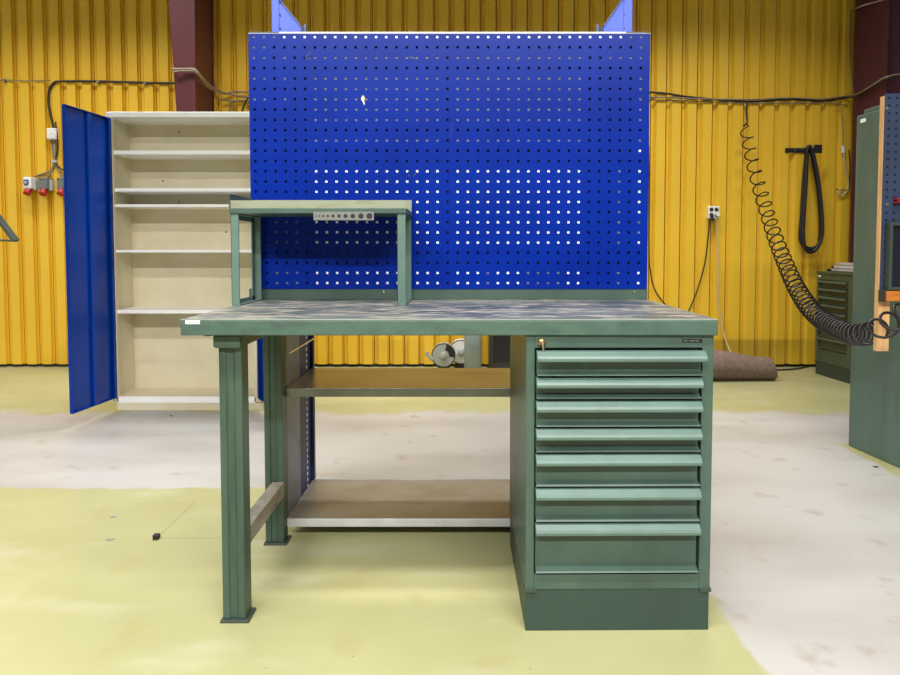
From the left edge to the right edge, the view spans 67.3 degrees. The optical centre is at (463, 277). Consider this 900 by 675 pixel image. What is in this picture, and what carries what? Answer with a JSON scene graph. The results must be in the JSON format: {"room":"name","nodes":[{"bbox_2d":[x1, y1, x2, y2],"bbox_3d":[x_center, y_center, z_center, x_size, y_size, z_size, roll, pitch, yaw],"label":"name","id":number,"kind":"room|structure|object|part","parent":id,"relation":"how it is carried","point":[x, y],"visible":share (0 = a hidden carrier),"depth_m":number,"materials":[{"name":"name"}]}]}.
{"room":"industrial workshop","nodes":[
{"label":"industrial workshop","id":0,"kind":"room"},
{"bbox_2d":[169,0,213,111],"bbox_3d":[-2.318,-1.660,5.691,0.323,5.000,0.420,0,3,0],"label":"column","id":1,"kind":"structure","parent":0,"point":[191,21],"depth_m":5.49,"materials":[{"name":"red paint"}]},
{"bbox_2d":[171,68,248,97],"bbox_3d":[-1.953,-1.707,5.831,1.074,0.205,0.512,-1,3,-27],"label":"cable","id":2,"kind":"object","parent":1,"relation":"attached to","point":[194,69],"visible":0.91,"depth_m":5.66,"materials":[{"name":"grey plastic"}]},
{"bbox_2d":[171,70,248,100],"bbox_3d":[-1.982,-1.682,5.863,1.078,0.211,0.524,-2,3,-33],"label":"cable","id":3,"kind":"object","parent":1,"relation":"attached to","point":[197,73],"visible":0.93,"depth_m":5.55,"materials":[{"name":"grey plastic"}]},
{"bbox_2d":[229,100,239,111],"bbox_3d":[-2.060,-1.464,6.070,0.102,0.268,0.015,0,3,0],"label":"wire","id":4,"kind":"object","parent":3,"relation":"hanging from","point":[230,101],"visible":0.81,"depth_m":6.06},
{"bbox_2d":[241,97,248,111],"bbox_3d":[-1.953,-1.497,6.069,0.117,0.334,0.015,0,3,0],"label":"wire","id":5,"kind":"object","parent":3,"relation":"hanging from","point":[247,98],"visible":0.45,"depth_m":6.06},
{"bbox_2d":[0,0,855,363],"bbox_3d":[-0.181,-1.795,6.145,13.362,5.172,0.120,0,3,0],"label":"wall","id":6,"kind":"structure","parent":0,"point":[722,49],"depth_m":6.11,"materials":[{"name":"yellow metal"}]},
{"bbox_2d":[0,79,49,80],"bbox_3d":[-3.944,-1.775,6.074,0.450,0.017,0.010,0,3,0],"label":"wire","id":7,"kind":"object","parent":6,"relation":"attached to","point":[0,79],"visible":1,"depth_m":6.07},
{"bbox_2d":[23,177,38,195],"bbox_3d":[-3.898,-0.821,6.073,0.091,0.168,0.111,0,3,0],"label":"power socket","id":8,"kind":"object","parent":6,"relation":"attached to","point":[30,184],"visible":1,"depth_m":6.04,"materials":[{"name":"grey plastic"}]},
{"bbox_2d":[23,188,32,195],"bbox_3d":[-3.909,-0.779,6.062,0.060,0.086,0.086,0,3,0],"label":"outlet","id":9,"kind":"object","parent":8,"relation":"attached to","point":[27,191],"depth_m":6.04,"materials":[{"name":"plastic"}]},
{"bbox_3d":[-3.863,-0.841,6.103,0.022,0.100,0.049,0,3,0],"label":"plate","id":10,"kind":"part","parent":8,"relation":"part of","materials":[{"name":"grey plastic"}]},
{"bbox_2d":[39,177,54,195],"bbox_3d":[-3.757,-0.817,6.073,0.097,0.168,0.111,0,3,0],"label":"power socket","id":11,"kind":"object","parent":6,"relation":"attached to","point":[46,184],"visible":1,"depth_m":6.05,"materials":[{"name":"grey plastic"}]},
{"bbox_2d":[39,188,48,195],"bbox_3d":[-3.769,-0.775,6.062,0.060,0.086,0.086,0,3,0],"label":"outlet","id":12,"kind":"object","parent":11,"relation":"attached to","point":[43,191],"depth_m":6.05,"materials":[{"name":"plastic"}]},
{"bbox_3d":[-3.720,-0.837,6.103,0.023,0.100,0.049,0,3,0],"label":"plate","id":13,"kind":"part","parent":11,"relation":"part of","materials":[{"name":"grey plastic"}]},
{"bbox_2d":[47,128,58,139],"bbox_3d":[-3.701,-1.295,6.082,0.088,0.100,0.052,0,3,0],"label":"junction box","id":14,"kind":"object","parent":6,"relation":"attached to","point":[51,132],"visible":1,"depth_m":6.06,"materials":[{"name":"white plastic"}]},
{"bbox_2d":[33,140,53,177],"bbox_3d":[-3.808,-1.067,6.106,0.226,0.375,0.015,0,3,0],"label":"cable","id":15,"kind":"object","parent":14,"relation":"attached to","point":[50,140],"visible":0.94,"depth_m":6.10,"materials":[{"name":"grey plastic"}]},
{"bbox_2d":[47,140,54,177],"bbox_3d":[-3.734,-1.073,6.105,0.088,0.363,0.015,0,3,0],"label":"cable","id":16,"kind":"object","parent":14,"relation":"attached to","point":[49,174],"visible":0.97,"depth_m":6.10,"materials":[{"name":"grey plastic"}]},
{"bbox_3d":[-3.701,-1.294,6.061,0.076,0.088,0.006,0,3,0],"label":"lid","id":17,"kind":"part","parent":14,"relation":"part of","materials":[{"name":"white plastic"}]},
{"bbox_2d":[54,140,62,176],"bbox_3d":[-3.662,-1.073,6.106,0.085,0.362,0.015,0,3,0],"label":"cable","id":18,"kind":"object","parent":14,"relation":"attached to","point":[54,140],"visible":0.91,"depth_m":6.10,"materials":[{"name":"grey plastic"}]},
{"bbox_2d":[55,122,62,169],"bbox_3d":[-3.641,-1.181,6.087,0.102,0.443,0.025,0,3,0],"label":"cable","id":19,"kind":"object","parent":14,"relation":"attached to","point":[55,122],"visible":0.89,"depth_m":6.09,"materials":[{"name":"grey plastic"}]},
{"bbox_2d":[57,177,63,195],"bbox_3d":[-3.599,-0.817,6.073,0.091,0.168,0.111,0,3,0],"label":"power socket","id":20,"kind":"object","parent":6,"relation":"attached to","point":[60,180],"visible":0.52,"depth_m":6.04,"materials":[{"name":"grey plastic"}]},
{"bbox_2d":[57,188,63,195],"bbox_3d":[-3.610,-0.775,6.062,0.060,0.086,0.086,0,3,0],"label":"outlet","id":21,"kind":"object","parent":20,"relation":"attached to","point":[60,192],"depth_m":6.04,"materials":[{"name":"plastic"}]},
{"bbox_2d":[47,80,174,127],"bbox_3d":[-3.160,-1.559,6.084,1.179,0.438,0.021,0,3,0],"label":"power cable","id":22,"kind":"object","parent":6,"relation":"attached to","point":[56,81],"visible":0.99,"depth_m":6.07,"materials":[{"name":"black rubber"}]},
{"bbox_2d":[214,80,248,94],"bbox_3d":[-2.046,-2.169,6.034,0.471,1.054,0.026,0,3,0],"label":"wire","id":23,"kind":"object","parent":6,"relation":"attached to","point":[214,80],"visible":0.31,"depth_m":6.05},
{"bbox_2d":[0,363,815,365],"bbox_3d":[0.000,0.802,6.285,13.000,0.028,0.075,0,3,0],"label":"baseboard","id":24,"kind":"structure","parent":6,"relation":"attached to","point":[10,364],"depth_m":6.25,"materials":[{"name":"paint"}]},
{"bbox_2d":[707,206,719,220],"bbox_3d":[2.252,-0.579,6.098,0.100,0.138,0.088,0,3,0],"label":"wall outlet","id":25,"kind":"object","parent":6,"relation":"attached to","point":[712,211],"visible":1,"depth_m":6.09,"materials":[{"name":"white plastic"}]},
{"bbox_2d":[688,220,709,310],"bbox_3d":[2.090,-0.025,6.134,0.270,1.000,0.029,0,3,-4],"label":"cord","id":26,"kind":"object","parent":25,"relation":"hanging from","point":[709,220],"visible":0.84,"depth_m":6.14,"materials":[{"name":"black rubber"}]},
{"bbox_2d":[715,218,730,351],"bbox_3d":[2.388,0.112,6.078,0.250,1.306,0.090,2,3,39],"label":"cord","id":27,"kind":"object","parent":25,"relation":"hanging from","point":[715,218],"visible":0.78,"depth_m":6.14,"materials":[{"name":"grey plastic"}]},
{"bbox_2d":[649,100,847,105],"bbox_3d":[0.990,-1.580,6.082,4.932,0.055,0.010,0,3,0],"label":"cable","id":28,"kind":"object","parent":6,"relation":"attached to","point":[649,100],"visible":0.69,"depth_m":6.08,"materials":[{"name":"black rubber"}]},
{"bbox_2d":[836,103,850,195],"bbox_3d":[3.425,-1.163,6.093,0.127,0.838,0.034,0,3,0],"label":"lead","id":29,"kind":"object","parent":28,"relation":"hanging from","point":[842,147],"visible":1,"depth_m":6.10,"materials":[{"name":"white plastic"}]},
{"bbox_2d":[649,75,899,102],"bbox_3d":[1.108,-1.613,5.747,5.167,0.111,0.708,0,3,0],"label":"cable","id":30,"kind":"object","parent":6,"relation":"attached to","point":[881,81],"visible":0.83,"depth_m":6.08,"materials":[{"name":"black rubber"}]},
{"bbox_2d":[649,74,899,99],"bbox_3d":[1.103,-1.606,5.728,5.148,0.080,0.705,0,3,0],"label":"cable","id":31,"kind":"object","parent":30,"relation":"on","point":[892,74],"visible":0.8,"depth_m":6.06,"materials":[{"name":"black rubber"}]},
{"bbox_2d":[648,160,665,304],"bbox_3d":[1.798,-0.624,6.116,0.343,1.986,0.028,0,3,0],"label":"cord","id":32,"kind":"object","parent":31,"relation":"hanging from","point":[649,160],"visible":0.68,"depth_m":6.13,"materials":[{"name":"black rubber"}]},
{"bbox_2d":[740,101,899,345],"bbox_3d":[2.148,-0.605,4.255,0.246,1.801,3.798,1,3,14],"label":"air hose","id":33,"kind":"object","parent":31,"relation":"hanging from","point":[840,324],"visible":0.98,"depth_m":3.96,"materials":[{"name":"black plastic"}]},
{"bbox_2d":[785,145,821,152],"bbox_3d":[3.037,-1.146,6.049,0.268,0.073,0.130,0,3,0],"label":"bracket","id":34,"kind":"object","parent":6,"relation":"attached to","point":[817,148],"visible":0.77,"depth_m":6.10,"materials":[{"name":"black metal"}]},
{"bbox_2d":[798,144,823,253],"bbox_3d":[3.127,-0.709,6.067,0.237,0.980,0.087,0,3,0],"label":"hose","id":35,"kind":"object","parent":34,"relation":"hanging from","point":[801,232],"visible":1,"depth_m":6.04,"materials":[{"name":"black rubber"}]},
{"bbox_2d":[0,366,899,674],"bbox_3d":[0.000,1.103,1.281,14.000,0.120,10.460,0,3,0],"label":"floor","id":36,"kind":"structure","parent":0,"point":[805,535],"depth_m":2.42,"materials":[{"name":"paint"}]},
{"bbox_2d":[0,214,18,241],"bbox_3d":[-2.285,0.188,3.112,0.478,1.542,0.320,0,3,0],"label":"stand","id":37,"kind":"object","parent":36,"relation":"on","point":[6,228],"visible":1,"depth_m":3.08,"materials":[{"name":"green paint"}]},
{"bbox_2d":[153,533,159,539],"bbox_3d":[-1.161,0.976,2.551,0.022,0.019,0.022,0,3,0],"label":"block","id":38,"kind":"object","parent":36,"relation":"on","point":[156,536],"visible":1,"depth_m":2.54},
{"bbox_2d":[62,104,263,413],"bbox_3d":[-1.743,-0.098,4.424,1.298,1.994,0.749,0,3,0],"label":"storage cabinet","id":39,"kind":"object","parent":36,"relation":"on","point":[147,215],"visible":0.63,"depth_m":4.68,"materials":[{"name":"beige metal"}]},
{"bbox_3d":[-2.360,-0.114,4.279,0.022,1.860,0.444,0,3,5],"label":"door","id":40,"kind":"part","parent":39,"relation":"part of","materials":[{"name":"blue metal"}]},
{"bbox_2d":[115,204,228,208],"bbox_3d":[-1.867,-0.489,4.640,0.939,0.019,0.270,0,3,0],"label":"shelf","id":41,"kind":"object","parent":39,"relation":"attached to","point":[117,206],"depth_m":4.51,"materials":[{"name":"white metal"}]},
{"bbox_2d":[118,307,227,313],"bbox_3d":[-1.867,0.221,4.672,0.939,0.024,0.270,0,3,0],"label":"shelf","id":42,"kind":"object","parent":39,"relation":"attached to","point":[121,310],"depth_m":4.54,"materials":[{"name":"white metal"}]},
{"bbox_3d":[-1.862,-1.086,4.607,1.008,0.036,0.294,0,3,0],"label":"panel","id":43,"kind":"part","parent":39,"relation":"part of","materials":[{"name":"white metal"}]},
{"bbox_2d":[114,150,249,159],"bbox_3d":[-1.867,-0.840,4.624,0.939,0.026,0.270,0,3,0],"label":"shelf","id":44,"kind":"object","parent":39,"relation":"attached to","point":[118,154],"depth_m":4.49,"materials":[{"name":"white metal"}]},
{"bbox_2d":[115,188,250,194],"bbox_3d":[-1.867,-0.593,4.635,0.939,0.024,0.270,0,3,0],"label":"shelf","id":45,"kind":"object","parent":39,"relation":"attached to","point":[118,191],"depth_m":4.50,"materials":[{"name":"white metal"}]},
{"bbox_2d":[116,250,250,252],"bbox_3d":[-1.867,-0.185,4.654,0.939,0.019,0.270,0,3,0],"label":"shelf","id":46,"kind":"object","parent":39,"relation":"attached to","point":[117,251],"depth_m":4.52,"materials":[{"name":"white metal"}]},
{"bbox_3d":[-1.867,0.820,4.556,0.935,0.042,0.012,0,3,0],"label":"rail","id":47,"kind":"part","parent":39,"relation":"part of","materials":[{"name":"white metal"}]},
{"bbox_3d":[-1.859,0.805,4.698,0.978,0.029,0.271,0,3,0],"label":"panel","id":48,"kind":"part","parent":39,"relation":"part of","materials":[{"name":"beige metal"}]},
{"bbox_3d":[-1.239,-0.114,4.276,0.022,1.860,0.519,-2,3,-32],"label":"door","id":49,"kind":"part","parent":39,"relation":"part of","materials":[{"name":"blue metal"}]},
{"bbox_2d":[286,335,509,526],"bbox_3d":[-0.138,0.562,2.752,1.116,0.827,0.453,0,3,0],"label":"storage rack","id":50,"kind":"object","parent":36,"relation":"on","point":[312,502],"visible":0.73,"depth_m":2.69,"materials":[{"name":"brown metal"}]},
{"bbox_3d":[-0.652,0.272,2.725,0.005,0.013,0.360,0,3,2],"label":"brace rod","id":51,"kind":"part","parent":50,"relation":"part of","materials":[{"name":"metal"}]},
{"bbox_3d":[-0.676,0.559,2.868,0.040,0.824,0.220,0,3,0],"label":"post","id":52,"kind":"part","parent":50,"relation":"part of","materials":[{"name":"blue metal"}]},
{"bbox_2d":[287,368,509,387],"bbox_3d":[-0.122,0.402,2.735,1.081,0.001,0.420,0,3,0],"label":"shelf","id":53,"kind":"object","parent":50,"relation":"attached to","point":[307,377],"depth_m":2.71,"materials":[{"name":"wood"}]},
{"bbox_2d":[288,480,509,517],"bbox_3d":[-0.122,0.896,2.757,1.081,0.001,0.420,0,3,0],"label":"shelf","id":54,"kind":"object","parent":50,"relation":"attached to","point":[318,498],"depth_m":2.74,"materials":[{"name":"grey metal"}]},
{"bbox_2d":[425,342,455,367],"bbox_3d":[-0.207,0.700,5.930,0.266,0.264,0.144,0,3,0],"label":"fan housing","id":55,"kind":"object","parent":36,"relation":"on","point":[443,354],"visible":0.99,"depth_m":5.89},
{"bbox_3d":[-0.300,0.680,5.897,0.080,0.091,0.032,0,3,0],"label":"lever","id":56,"kind":"part","parent":55,"relation":"part of","materials":[{"name":"grey metal"}]},
{"bbox_2d":[180,288,717,622],"bbox_3d":[-0.057,0.526,2.280,1.536,0.942,0.752,0,3,0],"label":"workbench","id":57,"kind":"object","parent":36,"relation":"on","point":[280,313],"visible":0.96,"depth_m":1.99,"materials":[{"name":"green paint"}]},
{"bbox_3d":[-0.676,0.581,1.998,0.067,0.842,0.060,0,3,0],"label":"leg","id":58,"kind":"part","parent":57,"relation":"part of","materials":[{"name":"green paint"}]},
{"bbox_3d":[-0.673,1.006,2.017,0.085,0.008,0.078,0,3,0],"label":"foot plate","id":59,"kind":"part","parent":57,"relation":"part of","materials":[{"name":"green paint"}]},
{"bbox_3d":[-0.701,0.558,2.515,0.068,0.842,0.060,0,3,0],"label":"leg","id":60,"kind":"part","parent":57,"relation":"part of","materials":[{"name":"green paint"}]},
{"bbox_3d":[-0.698,0.982,2.533,0.086,0.008,0.078,0,3,0],"label":"foot plate","id":61,"kind":"part","parent":57,"relation":"part of","materials":[{"name":"green paint"}]},
{"bbox_2d":[229,194,411,305],"bbox_3d":[-0.496,-0.100,2.428,0.601,0.381,0.270,0,3,0],"label":"shelf","id":62,"kind":"object","parent":57,"relation":"on","point":[240,208],"visible":1,"depth_m":2.30,"materials":[{"name":"green metal"}]},
{"bbox_3d":[-0.781,-0.068,2.433,0.027,0.315,0.255,0,3,0],"label":"frame","id":63,"kind":"part","parent":62,"relation":"part of","materials":[{"name":"green paint"}]},
{"bbox_2d":[229,194,411,216],"bbox_3d":[-0.496,-0.258,2.423,0.601,0.066,0.265,0,3,0],"label":"shelf board","id":64,"kind":"object","parent":62,"relation":"on","point":[239,206],"depth_m":2.29,"materials":[{"name":"green paint"}]},
{"bbox_3d":[-0.213,-0.068,2.433,0.029,0.315,0.255,0,3,0],"label":"frame","id":65,"kind":"part","parent":62,"relation":"part of","materials":[{"name":"green paint"}]},
{"bbox_2d":[249,288,646,299],"bbox_3d":[-0.061,0.061,2.602,1.528,0.042,0.016,0,3,0],"label":"backsplash","id":66,"kind":"structure","parent":57,"relation":"on","point":[267,294],"depth_m":2.59,"materials":[{"name":"green paint"}]},
{"bbox_2d":[180,320,717,334],"bbox_3d":[-0.041,0.122,2.263,1.504,0.043,0.750,0,3,0],"label":"countertop","id":67,"kind":"structure","parent":57,"relation":"on","point":[206,327],"depth_m":1.89,"materials":[{"name":"green paint"}]},
{"bbox_2d":[248,0,650,288],"bbox_3d":[-0.056,-0.571,2.614,1.516,1.596,0.106,0,3,0],"label":"pegboard","id":68,"kind":"object","parent":57,"relation":"on","point":[521,159],"visible":0.95,"depth_m":2.57,"materials":[{"name":"blue metal"}]},
{"bbox_3d":[-0.722,-0.572,2.637,0.029,1.596,0.060,0,3,0],"label":"post","id":69,"kind":"part","parent":68,"relation":"part of","materials":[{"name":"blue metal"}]},
{"bbox_3d":[0.628,-0.572,2.637,0.034,1.596,0.060,0,3,0],"label":"post","id":70,"kind":"part","parent":68,"relation":"part of","materials":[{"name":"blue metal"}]},
{"bbox_2d":[451,339,463,367],"bbox_3d":[-0.027,0.688,6.069,0.219,0.276,0.144,0,3,0],"label":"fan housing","id":71,"kind":"object","parent":36,"relation":"on","point":[458,344],"visible":0.45,"depth_m":6.03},
{"bbox_2d":[464,335,481,367],"bbox_3d":[0.073,0.459,5.539,0.159,0.780,0.159,0,3,0],"label":"pipe","id":72,"kind":"object","parent":36,"relation":"on","point":[472,343],"visible":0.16,"depth_m":5.48,"materials":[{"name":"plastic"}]},
{"bbox_2d":[487,335,509,367],"bbox_3d":[0.426,0.436,5.834,0.442,0.800,0.420,0,3,0],"label":"box","id":73,"kind":"object","parent":36,"relation":"on","point":[498,345],"visible":0.12,"depth_m":5.64,"materials":[{"name":"paint"}]},
{"bbox_3d":[0.427,0.420,5.630,0.360,0.550,0.006,0,3,0],"label":"panel","id":74,"kind":"part","parent":73,"relation":"part of","materials":[{"name":"black plastic"}]},
{"bbox_2d":[510,335,713,630],"bbox_3d":[0.437,0.575,2.189,0.535,0.852,0.624,0,3,-1],"label":"base cabinet","id":75,"kind":"object","parent":36,"relation":"on","point":[611,435],"visible":0.92,"depth_m":1.92,"materials":[{"name":"green metal"}]},
{"bbox_3d":[0.436,0.774,1.937,0.463,0.130,0.040,0,3,-1],"label":"drawer","id":76,"kind":"part","parent":75,"relation":"part of","materials":[{"name":"green paint"}]},
{"bbox_3d":[0.436,0.649,1.931,0.463,0.082,0.040,0,3,-1],"label":"drawer","id":77,"kind":"part","parent":75,"relation":"part of","materials":[{"name":"green paint"}]},
{"bbox_3d":[0.436,0.550,1.927,0.463,0.078,0.040,0,3,-1],"label":"drawer","id":78,"kind":"part","parent":75,"relation":"part of","materials":[{"name":"green paint"}]},
{"bbox_3d":[0.435,0.711,1.913,0.465,0.030,0.034,0,3,-1],"label":"handle","id":79,"kind":"part","parent":75,"relation":"part of","materials":[{"name":"green paint"}]},
{"bbox_3d":[0.436,0.465,1.923,0.463,0.054,0.040,0,3,-1],"label":"drawer","id":80,"kind":"part","parent":75,"relation":"part of","materials":[{"name":"green paint"}]},
{"bbox_3d":[0.436,0.389,1.920,0.463,0.059,0.040,0,3,-1],"label":"drawer","id":81,"kind":"part","parent":75,"relation":"part of","materials":[{"name":"green paint"}]},
{"bbox_3d":[0.436,0.316,1.916,0.463,0.049,0.040,0,3,-1],"label":"drawer","id":82,"kind":"part","parent":75,"relation":"part of","materials":[{"name":"green paint"}]},
{"bbox_3d":[0.435,0.610,1.909,0.465,0.030,0.034,0,3,-1],"label":"handle","id":83,"kind":"part","parent":75,"relation":"part of","materials":[{"name":"green paint"}]},
{"bbox_3d":[0.435,0.513,1.904,0.465,0.030,0.034,0,3,-1],"label":"handle","id":84,"kind":"part","parent":75,"relation":"part of","materials":[{"name":"green paint"}]},
{"bbox_3d":[0.435,0.440,1.901,0.465,0.030,0.034,0,3,-1],"label":"handle","id":85,"kind":"part","parent":75,"relation":"part of","materials":[{"name":"green paint"}]},
{"bbox_3d":[0.435,0.361,1.897,0.465,0.030,0.034,0,3,-1],"label":"handle","id":86,"kind":"part","parent":75,"relation":"part of","materials":[{"name":"green paint"}]},
{"bbox_3d":[0.436,0.244,1.906,0.463,0.057,0.054,0,3,-1],"label":"drawer","id":87,"kind":"part","parent":75,"relation":"part of","materials":[{"name":"green paint"}]},
{"bbox_3d":[0.435,0.293,1.894,0.465,0.030,0.034,0,3,-1],"label":"handle","id":88,"kind":"part","parent":75,"relation":"part of","materials":[{"name":"green paint"}]},
{"bbox_3d":[0.437,0.218,1.877,0.470,0.030,0.034,0,3,-1],"label":"handle","id":89,"kind":"part","parent":75,"relation":"part of","materials":[{"name":"green paint"}]},
{"bbox_3d":[0.643,0.176,1.904,0.055,0.010,0.003,0,3,-1],"label":"name plate","id":90,"kind":"part","parent":75,"relation":"part of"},
{"bbox_2d":[713,350,777,379],"bbox_3d":[2.216,0.721,5.624,0.714,0.246,0.264,0,3,0],"label":"roll","id":91,"kind":"object","parent":36,"relation":"on","point":[727,365],"visible":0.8,"depth_m":5.53,"materials":[{"name":"brown fabric"}]},
{"bbox_2d":[777,365,811,370],"bbox_3d":[2.968,0.816,6.113,0.609,0.014,0.080,-1,3,-25],"label":"extension cord","id":92,"kind":"object","parent":36,"relation":"on","point":[808,365],"visible":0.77,"depth_m":6.07,"materials":[{"name":"black rubber"}]},
{"bbox_2d":[815,271,852,383],"bbox_3d":[3.374,0.395,5.679,0.628,0.895,0.464,0,3,-5],"label":"base cabinet","id":93,"kind":"object","parent":36,"relation":"on","point":[834,289],"visible":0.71,"depth_m":5.63,"materials":[{"name":"green metal"}]},
{"bbox_3d":[3.074,0.525,5.665,0.026,0.022,0.370,0,3,-5],"label":"handle","id":94,"kind":"part","parent":93,"relation":"part of","materials":[{"name":"green paint"}]},
{"bbox_3d":[3.091,0.566,5.668,0.040,0.077,0.368,0,3,-5],"label":"drawer","id":95,"kind":"part","parent":93,"relation":"part of","materials":[{"name":"green paint"}]},
{"bbox_3d":[3.091,0.475,5.663,0.040,0.066,0.368,0,3,-5],"label":"drawer","id":96,"kind":"part","parent":93,"relation":"part of","materials":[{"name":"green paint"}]},
{"bbox_3d":[3.074,0.172,5.649,0.026,0.022,0.370,0,3,-5],"label":"handle","id":97,"kind":"part","parent":93,"relation":"part of","materials":[{"name":"green paint"}]},
{"bbox_3d":[3.074,0.104,5.646,0.026,0.022,0.370,0,3,-5],"label":"handle","id":98,"kind":"part","parent":93,"relation":"part of","materials":[{"name":"green paint"}]},
{"bbox_3d":[3.074,0.037,5.643,0.026,0.022,0.370,0,3,-5],"label":"handle","id":99,"kind":"part","parent":93,"relation":"part of","materials":[{"name":"green paint"}]},
{"bbox_3d":[3.074,0.306,5.655,0.026,0.022,0.370,0,3,-5],"label":"handle","id":100,"kind":"part","parent":93,"relation":"part of","materials":[{"name":"green paint"}]},
{"bbox_3d":[3.091,0.198,5.651,0.040,0.048,0.368,0,3,-5],"label":"drawer","id":101,"kind":"part","parent":93,"relation":"part of","materials":[{"name":"green paint"}]},
{"bbox_3d":[3.074,0.239,5.652,0.026,0.022,0.370,0,3,-5],"label":"handle","id":102,"kind":"part","parent":93,"relation":"part of","materials":[{"name":"green paint"}]},
{"bbox_3d":[3.091,0.131,5.648,0.040,0.048,0.368,0,3,-5],"label":"drawer","id":103,"kind":"part","parent":93,"relation":"part of","materials":[{"name":"green paint"}]},
{"bbox_3d":[3.091,0.064,5.645,0.040,0.048,0.368,0,3,-5],"label":"drawer","id":104,"kind":"part","parent":93,"relation":"part of","materials":[{"name":"green paint"}]},
{"bbox_3d":[3.381,-0.042,5.660,0.613,0.020,0.464,0,3,-5],"label":"panel","id":105,"kind":"part","parent":93,"relation":"part of","materials":[{"name":"green paint"}]},
{"bbox_3d":[3.091,0.265,5.654,0.040,0.048,0.368,0,3,-5],"label":"drawer","id":106,"kind":"part","parent":93,"relation":"part of","materials":[{"name":"green paint"}]},
{"bbox_2d":[827,269,852,271],"bbox_3d":[3.276,-0.060,5.564,0.310,0.024,0.526,0,3,-5],"label":"folder","id":107,"kind":"object","parent":93,"relation":"on","point":[835,270],"visible":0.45,"depth_m":5.59,"materials":[{"name":"white paper"}]},
{"bbox_2d":[831,266,852,268],"bbox_3d":[3.283,-0.085,5.540,0.300,0.024,0.480,0,3,-5],"label":"folder","id":108,"kind":"object","parent":107,"relation":"on","point":[838,267],"visible":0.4,"depth_m":5.58,"materials":[{"name":"white paper"}]},
{"bbox_2d":[836,263,852,265],"bbox_3d":[3.290,-0.110,5.517,0.290,0.024,0.436,0,3,-5],"label":"folder","id":109,"kind":"object","parent":108,"relation":"on","point":[842,264],"visible":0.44,"depth_m":5.57,"materials":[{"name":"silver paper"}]},
{"bbox_2d":[849,105,899,467],"bbox_3d":[2.616,0.028,3.349,0.964,1.841,0.730,0,3,0],"label":"locker","id":110,"kind":"object","parent":36,"relation":"on","point":[874,410],"visible":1,"depth_m":3.58,"materials":[{"name":"green metal"}]},
{"bbox_3d":[2.616,-0.877,3.303,0.924,0.028,0.680,0,3,0],"label":"panel","id":111,"kind":"part","parent":110,"relation":"part of","materials":[{"name":"green paint"}]},
{"bbox_2d":[873,94,899,350],"bbox_3d":[2.097,0.111,2.743,0.756,1.729,0.370,0,3,0],"label":"board","id":112,"kind":"object","parent":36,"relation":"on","point":[888,211],"visible":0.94,"depth_m":2.79,"materials":[{"name":"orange wood"}]},
{"bbox_2d":[884,222,899,289],"bbox_3d":[1.814,-0.089,2.780,0.147,0.277,0.034,0,3,0],"label":"framed panel","id":113,"kind":"object","parent":112,"relation":"attached to","point":[892,233],"visible":1,"depth_m":2.78,"materials":[{"name":"green paint"}]},
{"bbox_3d":[1.814,-0.089,2.785,0.121,0.251,0.008,0,3,0],"label":"pane","id":114,"kind":"part","parent":113,"relation":"part of","materials":[{"name":"black glass"}]},
{"bbox_2d":[893,198,899,202],"bbox_3d":[1.801,-0.317,2.763,0.062,0.020,0.050,0,3,0],"label":"hook","id":115,"kind":"object","parent":112,"relation":"attached to","point":[895,200],"visible":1,"depth_m":2.77,"materials":[{"name":"red plastic"}]},
{"bbox_2d":[849,0,899,262],"bbox_3d":[3.597,-1.658,5.656,0.412,5.000,0.450,0,3,0],"label":"column","id":116,"kind":"structure","parent":0,"point":[877,25],"depth_m":5.60,"materials":[{"name":"red paint"}]},
{"bbox_2d":[849,0,883,94],"bbox_3d":[3.329,-1.986,5.710,0.326,0.762,0.702,0,3,0],"label":"wire","id":117,"kind":"object","parent":116,"relation":"attached to","point":[879,0],"visible":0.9,"depth_m":6.04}
]}

